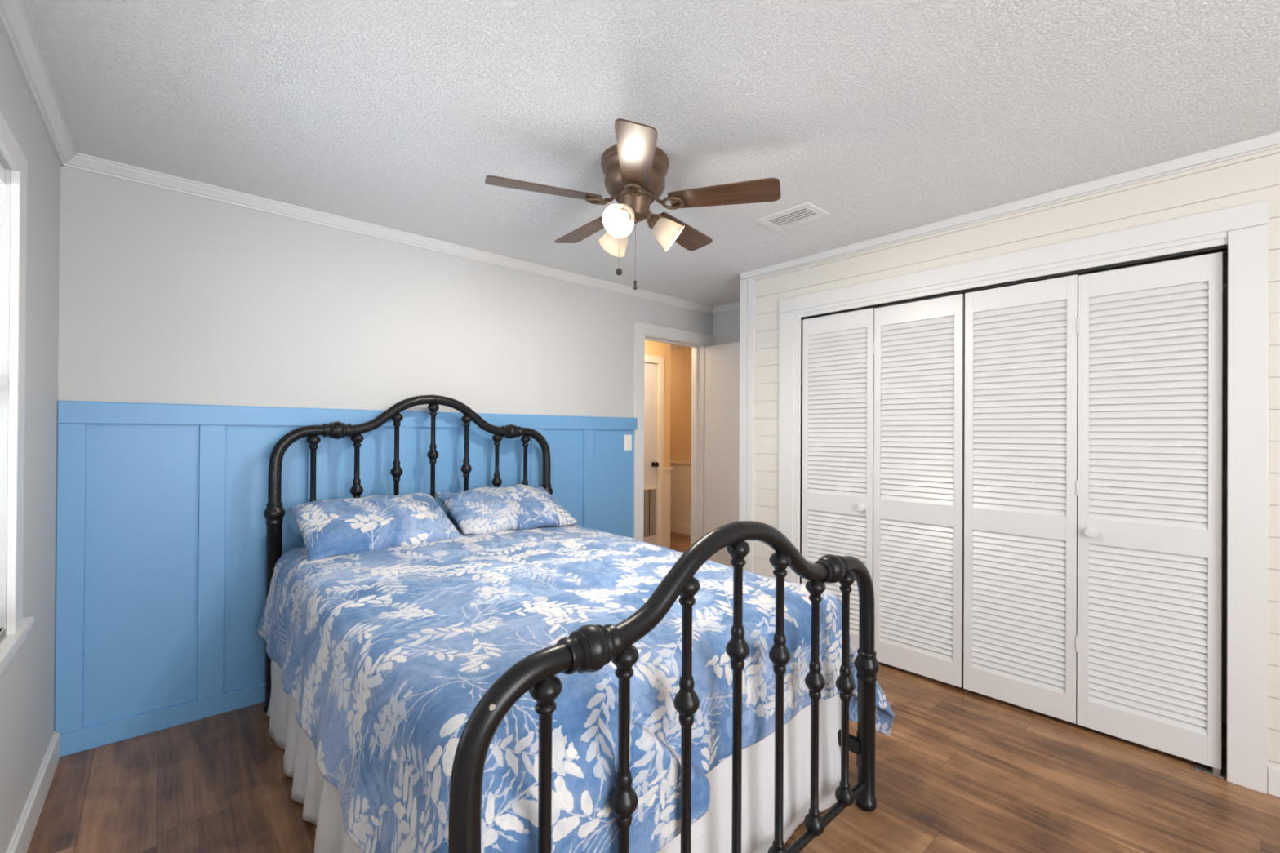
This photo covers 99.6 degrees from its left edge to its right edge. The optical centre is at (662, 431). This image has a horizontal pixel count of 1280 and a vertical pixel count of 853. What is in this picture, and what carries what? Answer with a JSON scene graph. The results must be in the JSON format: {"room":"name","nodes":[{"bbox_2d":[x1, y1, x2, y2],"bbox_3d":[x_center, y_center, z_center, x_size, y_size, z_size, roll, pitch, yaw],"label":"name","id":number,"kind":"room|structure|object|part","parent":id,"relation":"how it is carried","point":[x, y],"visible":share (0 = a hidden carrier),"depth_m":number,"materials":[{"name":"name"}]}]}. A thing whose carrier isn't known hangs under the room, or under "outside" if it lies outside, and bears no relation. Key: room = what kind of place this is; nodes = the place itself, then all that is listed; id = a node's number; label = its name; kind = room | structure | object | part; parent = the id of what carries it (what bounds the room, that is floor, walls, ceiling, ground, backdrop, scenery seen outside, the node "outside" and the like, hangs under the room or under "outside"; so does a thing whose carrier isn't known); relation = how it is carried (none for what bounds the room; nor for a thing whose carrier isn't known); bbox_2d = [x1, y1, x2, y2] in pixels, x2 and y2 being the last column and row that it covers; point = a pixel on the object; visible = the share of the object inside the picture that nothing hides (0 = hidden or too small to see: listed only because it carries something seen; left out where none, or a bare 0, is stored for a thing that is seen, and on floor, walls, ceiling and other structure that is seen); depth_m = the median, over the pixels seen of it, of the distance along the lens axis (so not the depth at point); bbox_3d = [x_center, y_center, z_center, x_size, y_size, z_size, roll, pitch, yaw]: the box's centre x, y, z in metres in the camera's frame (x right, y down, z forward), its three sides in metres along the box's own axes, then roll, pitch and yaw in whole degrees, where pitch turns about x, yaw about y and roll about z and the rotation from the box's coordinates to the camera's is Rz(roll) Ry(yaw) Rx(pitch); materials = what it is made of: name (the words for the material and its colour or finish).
{"room":"bedroom","nodes":[
{"label":"bedroom","id":0,"kind":"room"},
{"bbox_2d":[0,26,60,852],"bbox_3d":[-0.666,0.096,0.108,0.140,2.440,5.667,1,0,-42],"label":"wall","id":1,"kind":"structure","parent":0,"point":[27,683],"depth_m":1.79,"materials":[{"name":"grey paint"}]},
{"bbox_2d":[0,111,35,674],"bbox_3d":[-1.490,-0.084,1.060,0.150,1.453,1.580,1,0,-42],"label":"window","id":2,"kind":"structure","parent":1,"relation":"in","point":[17,627],"depth_m":1.54,"materials":[{"name":"white paint"}]},
{"bbox_2d":[0,162,4,319],"bbox_3d":[-1.481,-0.079,1.071,0.042,1.319,1.176,1,0,-42],"label":"window blind","id":3,"kind":"object","parent":2,"relation":"attached to","point":[2,168],"visible":1,"depth_m":1.51,"materials":[{"name":"white"}]},
{"bbox_3d":[-1.494,0.599,1.058,0.150,0.088,1.581,1,0,-42],"label":"sill","id":4,"kind":"part","parent":2,"relation":"part of","materials":[{"name":"white paint"}]},
{"bbox_2d":[5,731,60,852],"bbox_3d":[-0.573,1.261,0.111,0.018,0.112,5.540,1,0,-42],"label":"baseboard","id":5,"kind":"structure","parent":1,"relation":"attached to","point":[21,837],"depth_m":1.81,"materials":[{"name":"white paint"}]},
{"bbox_2d":[0,0,76,164],"bbox_3d":[-0.556,-1.097,0.140,0.050,0.052,5.565,1,0,-42],"label":"trim","id":6,"kind":"structure","parent":1,"relation":"attached to","point":[15,24],"depth_m":1.65,"materials":[{"name":"white paint"}]},
{"bbox_2d":[57,165,712,417],"bbox_3d":[-1.096,0.106,3.519,4.384,2.440,0.120,1,0,-43],"label":"wall","id":7,"kind":"structure","parent":0,"point":[166,296],"depth_m":2.76,"materials":[{"name":"grey paint"}]},
{"bbox_2d":[57,400,623,417],"bbox_3d":[-1.322,-0.112,3.211,3.039,0.002,0.021,1,0,-43],"label":"wainscot","id":8,"kind":"structure","parent":7,"relation":"attached to","point":[58,400],"depth_m":2.70,"materials":[{"name":"blue paint"}]},
{"bbox_2d":[54,400,637,756],"bbox_3d":[-1.325,0.607,3.208,3.039,1.434,0.024,1,0,-43],"label":"wainscot","id":9,"kind":"structure","parent":7,"relation":"attached to","point":[161,587],"depth_m":2.47,"materials":[{"name":"blue paint"}]},
{"bbox_2d":[623,435,631,450],"bbox_3d":[-0.268,0.089,4.186,0.074,0.120,0.016,1,0,-43],"label":"light switch","id":10,"kind":"object","parent":9,"relation":"attached to","point":[628,438],"visible":1,"depth_m":4.18,"materials":[{"name":"white plastic"}]},
{"bbox_2d":[60,152,713,314],"bbox_3d":[-1.086,-1.088,3.410,4.234,0.052,0.050,1,0,-43],"label":"trim","id":11,"kind":"structure","parent":7,"relation":"attached to","point":[89,163],"depth_m":2.82,"materials":[{"name":"white paint"}]},
{"bbox_2d":[633,321,714,545],"bbox_3d":[0.069,0.241,4.592,0.916,2.192,0.152,1,0,-43],"label":"door frame","id":12,"kind":"structure","parent":7,"relation":"attached to","point":[698,342],"depth_m":4.65,"materials":[{"name":"white paint"}]},
{"bbox_2d":[703,342,739,567],"bbox_3d":[0.603,0.294,4.523,0.037,2.068,0.678,1,0,-43],"label":"door","id":13,"kind":"structure","parent":7,"relation":"in","point":[722,362],"depth_m":4.61,"materials":[{"name":"white paint"}]},
{"bbox_2d":[23,0,1279,350],"bbox_3d":[0.040,-1.138,3.276,6.100,0.060,9.650,1,0,-43],"label":"ceiling","id":14,"kind":"structure","parent":0,"point":[883,117],"depth_m":1.84,"materials":[{"name":"white paint"}]},
{"bbox_2d":[484,118,780,289],"bbox_3d":[-0.133,-0.846,2.251,1.136,0.533,1.104,1,0,-43],"label":"ceiling fan","id":15,"kind":"object","parent":14,"relation":"hanging from","point":[635,170],"visible":1,"depth_m":2.13,"materials":[{"name":"brown wood"}]},
{"bbox_3d":[-0.457,-0.932,2.087,0.434,0.034,0.133,0,0,-21],"label":"fan blade","id":16,"kind":"part","parent":15,"relation":"part of","materials":[{"name":"brown wood"}]},
{"bbox_3d":[-0.348,-0.930,2.504,0.133,0.034,0.434,1,0,-39],"label":"fan blade","id":17,"kind":"part","parent":15,"relation":"part of","materials":[{"name":"brown wood"}]},
{"bbox_3d":[-0.202,-0.814,2.330,0.128,0.133,0.134,1,0,-43],"label":"lamp shade","id":18,"kind":"part","parent":15,"relation":"part of","materials":[{"name":"white glass"}]},
{"bbox_3d":[-0.158,-0.815,2.079,0.134,0.133,0.127,1,0,-43],"label":"lamp shade","id":19,"kind":"part","parent":15,"relation":"part of","materials":[{"name":"white glass"}]},
{"bbox_3d":[-0.179,-0.766,2.220,0.002,0.215,0.002,1,0,-43],"label":"pull chain","id":20,"kind":"part","parent":15,"relation":"part of","materials":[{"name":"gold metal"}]},
{"bbox_3d":[-0.153,-0.835,2.106,0.062,0.059,0.052,1,0,-43],"label":"bulb","id":21,"kind":"part","parent":15,"relation":"part of","materials":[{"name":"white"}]},
{"bbox_3d":[-0.135,-0.870,2.150,0.075,0.072,0.063,1,0,-43],"label":"lamp arm","id":22,"kind":"part","parent":15,"relation":"part of","materials":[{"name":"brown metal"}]},
{"bbox_3d":[-0.113,-0.733,2.220,0.002,0.250,0.002,1,0,-43],"label":"pull chain","id":23,"kind":"part","parent":15,"relation":"part of","materials":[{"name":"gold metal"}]},
{"bbox_3d":[-0.094,-0.931,1.854,0.133,0.034,0.434,0,0,-3],"label":"fan blade","id":24,"kind":"part","parent":15,"relation":"part of","materials":[{"name":"brown wood"}]},
{"bbox_3d":[-0.043,-0.870,2.229,0.074,0.072,0.066,1,0,-43],"label":"lamp arm","id":25,"kind":"part","parent":15,"relation":"part of","materials":[{"name":"brown metal"}]},
{"bbox_3d":[0.031,-0.813,2.238,0.134,0.133,0.129,1,0,-43],"label":"lamp shade","id":26,"kind":"part","parent":15,"relation":"part of","materials":[{"name":"white glass"}]},
{"bbox_3d":[0.083,-0.927,2.530,0.133,0.034,0.434,0,0,33],"label":"fan blade","id":27,"kind":"part","parent":15,"relation":"part of","materials":[{"name":"brown wood"}]},
{"bbox_3d":[0.240,-0.928,2.128,0.434,0.034,0.133,0,0,15],"label":"fan blade","id":28,"kind":"part","parent":15,"relation":"part of","materials":[{"name":"brown wood"}]},
{"bbox_2d":[755,201,830,231],"bbox_3d":[0.667,-1.102,2.792,0.206,0.008,0.315,1,0,-43],"label":"ceiling vent","id":29,"kind":"object","parent":14,"relation":"in","point":[805,212],"visible":1,"depth_m":2.78,"materials":[{"name":"metal"}]},
{"bbox_2d":[26,531,1279,852],"bbox_3d":[0.025,1.362,3.267,6.100,0.060,9.650,1,0,-43],"label":"floor","id":30,"kind":"structure","parent":0,"point":[958,770],"depth_m":1.98,"materials":[{"name":"brown wood"}]},
{"bbox_2d":[263,395,879,852],"bbox_3d":[-0.549,0.560,2.232,1.563,1.527,2.331,1,0,-43],"label":"bed","id":31,"kind":"object","parent":30,"relation":"on","point":[588,648],"visible":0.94,"depth_m":1.41,"materials":[{"name":"black metal"}]},
{"bbox_3d":[-1.300,0.559,3.051,1.547,1.527,0.086,1,0,-43],"label":"headboard","id":32,"kind":"part","parent":31,"relation":"part of","materials":[{"name":"black metal"}]},
{"bbox_2d":[266,659,841,852],"bbox_3d":[-0.533,1.085,2.254,1.620,0.469,2.064,1,0,-43],"label":"bed skirt","id":33,"kind":"object","parent":31,"relation":"hanging from","point":[712,833],"visible":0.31,"depth_m":1.75,"materials":[{"name":"white fabric"}]},
{"bbox_3d":[0.195,0.781,1.417,1.547,1.089,0.086,1,0,-44],"label":"footboard","id":34,"kind":"part","parent":31,"relation":"part of","materials":[{"name":"black metal"}]},
{"bbox_3d":[0.192,1.238,1.415,1.420,0.026,0.027,1,0,-44],"label":"rail","id":35,"kind":"part","parent":31,"relation":"part of","materials":[{"name":"black metal"}]},
{"bbox_3d":[-0.033,1.110,2.711,0.043,0.180,2.185,1,0,-43],"label":"rail","id":36,"kind":"part","parent":31,"relation":"part of","materials":[{"name":"black metal"}]},
{"bbox_2d":[644,339,692,545],"bbox_3d":[-1.112,0.115,6.120,3.700,2.440,3.916,1,0,-43],"label":"wall","id":37,"kind":"structure","parent":0,"point":[681,358],"depth_m":7.09,"materials":[{"name":"beige paint"}]},
{"bbox_2d":[643,362,658,545],"bbox_3d":[-0.321,0.290,5.766,0.714,2.077,0.107,1,0,-43],"label":"door","id":38,"kind":"structure","parent":37,"relation":"in","point":[651,464],"depth_m":5.96,"materials":[{"name":"white paint"}]},
{"bbox_2d":[643,485,656,539],"bbox_3d":[-0.245,0.892,5.858,0.465,0.575,0.008,1,0,-43],"label":"vent grille","id":39,"kind":"object","parent":38,"relation":"attached to","point":[650,491],"depth_m":5.94,"materials":[{"name":"metal"}]},
{"bbox_3d":[-0.082,0.369,5.964,0.059,0.059,0.072,1,0,-43],"label":"knob","id":40,"kind":"part","parent":38,"relation":"part of","materials":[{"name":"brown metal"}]},
{"bbox_2d":[644,354,664,546],"bbox_3d":[-0.320,0.254,5.765,0.880,2.170,0.016,1,0,-43],"label":"door frame","id":41,"kind":"structure","parent":37,"relation":"attached to","point":[660,361],"depth_m":6.02,"materials":[{"name":"paint"}]},
{"bbox_2d":[662,460,691,548],"bbox_3d":[-0.208,0.871,6.962,0.920,0.945,3.716,1,0,-43],"label":"wainscot","id":42,"kind":"structure","parent":37,"relation":"attached to","point":[677,477],"depth_m":7.09,"materials":[{"name":"paint"}]},
{"bbox_2d":[712,309,739,345],"bbox_3d":[0.790,0.121,4.577,0.120,2.440,0.934,1,0,-43],"label":"wall","id":43,"kind":"structure","parent":0,"point":[726,325],"depth_m":4.75,"materials":[{"name":"grey paint"}]},
{"bbox_2d":[712,301,740,314],"bbox_3d":[0.724,-1.073,4.535,0.050,0.052,0.864,1,0,-43],"label":"trim","id":44,"kind":"structure","parent":43,"relation":"attached to","point":[735,305],"depth_m":4.71,"materials":[{"name":"white paint"}]},
{"bbox_2d":[753,147,1279,769],"bbox_3d":[2.424,0.123,2.319,0.678,2.440,4.709,1,0,-44],"label":"wall","id":45,"kind":"structure","parent":0,"point":[1253,178],"depth_m":2.49,"materials":[{"name":"beige paint"}]},
{"bbox_2d":[738,273,755,572],"bbox_3d":[0.601,0.117,3.772,0.078,2.440,0.114,1,0,-43],"label":"trim","id":46,"kind":"structure","parent":45,"relation":"attached to","point":[746,455],"depth_m":3.74,"materials":[{"name":"white paint"}]},
{"bbox_2d":[801,293,964,687],"bbox_3d":[1.210,0.302,3.116,0.061,2.028,0.936,1,0,-44],"label":"door","id":47,"kind":"structure","parent":45,"relation":"in","point":[883,387],"depth_m":3.03,"materials":[{"name":"white paint"}]},
{"bbox_3d":[1.060,0.302,3.298,0.028,2.028,0.466,1,0,-44],"label":"panel","id":48,"kind":"part","parent":47,"relation":"part of","materials":[{"name":"white paint"}]},
{"bbox_3d":[1.156,0.446,3.152,0.033,0.046,0.046,1,0,-43],"label":"knob","id":49,"kind":"part","parent":47,"relation":"part of","materials":[{"name":"white paint"}]},
{"bbox_3d":[1.385,0.305,2.957,0.028,2.024,0.465,1,0,-44],"label":"panel","id":50,"kind":"part","parent":47,"relation":"part of","materials":[{"name":"white paint"}]},
{"bbox_2d":[741,131,1279,279],"bbox_3d":[2.182,-1.073,2.091,0.032,0.052,4.701,1,0,-44],"label":"trim","id":51,"kind":"structure","parent":45,"relation":"attached to","point":[1271,141],"depth_m":2.49,"materials":[{"name":"white paint"}]},
{"bbox_2d":[804,245,1226,319],"bbox_3d":[1.561,-0.719,2.799,0.026,0.008,1.880,1,0,-43],"label":"door track","id":52,"kind":"object","parent":45,"relation":"attached to","point":[1214,249],"visible":0.86,"depth_m":2.50,"materials":[{"name":"grey"}]},
{"bbox_2d":[777,200,1269,794],"bbox_3d":[1.537,0.241,2.809,0.114,2.197,2.142,1,0,-44],"label":"door frame","id":53,"kind":"structure","parent":45,"relation":"attached to","point":[1244,228],"depth_m":2.06,"materials":[{"name":"white paint"}]},
{"bbox_2d":[963,252,1223,778],"bbox_3d":[1.864,0.317,2.438,0.067,2.045,0.925,1,0,-43],"label":"door","id":54,"kind":"structure","parent":45,"relation":"in","point":[1093,433],"depth_m":2.37,"materials":[{"name":"white paint"}]},
{"bbox_3d":[1.714,0.306,2.613,0.028,2.024,0.463,1,0,-44],"label":"panel","id":55,"kind":"part","parent":54,"relation":"part of","materials":[{"name":"white paint"}]},
{"bbox_3d":[1.888,0.448,2.386,0.033,0.046,0.046,1,0,-43],"label":"knob","id":56,"kind":"part","parent":54,"relation":"part of","materials":[{"name":"white paint"}]},
{"bbox_3d":[2.033,0.309,2.280,0.028,2.018,0.451,1,0,-44],"label":"panel","id":57,"kind":"part","parent":54,"relation":"part of","materials":[{"name":"white paint"}]},
{"bbox_2d":[1267,766,1279,797],"bbox_3d":[2.200,1.293,2.045,0.016,0.095,4.601,1,0,-44],"label":"baseboard","id":58,"kind":"structure","parent":45,"relation":"attached to","point":[1273,775],"depth_m":1.99,"materials":[{"name":"white paint"}]},
{"bbox_3d":[-0.560,0.826,2.285,1.470,0.373,2.040,1,0,-43],"label":"mattress","id":59,"kind":"object","parent":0,"visible":0},
{"bbox_2d":[257,523,894,852],"bbox_3d":[-0.442,0.883,2.310,1.880,0.708,2.129,1,0,-43],"label":"comforter","id":60,"kind":"object","parent":59,"relation":"on","point":[385,656],"visible":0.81,"depth_m":1.50,"materials":[{"name":"blue fabric"}]},
{"bbox_2d":[288,493,462,561],"bbox_3d":[-1.389,0.451,2.652,0.691,0.244,0.450,1,0,-43],"label":"pillow","id":61,"kind":"object","parent":60,"relation":"on","point":[328,528],"visible":0.94,"depth_m":2.53,"materials":[{"name":"blue fabric"}]},
{"bbox_2d":[435,484,578,534],"bbox_3d":[-0.900,0.444,3.146,0.698,0.229,0.447,1,0,-43],"label":"pillow","id":62,"kind":"object","parent":60,"relation":"on","point":[478,510],"visible":0.98,"depth_m":3.03,"materials":[{"name":"blue fabric"}]}
]}

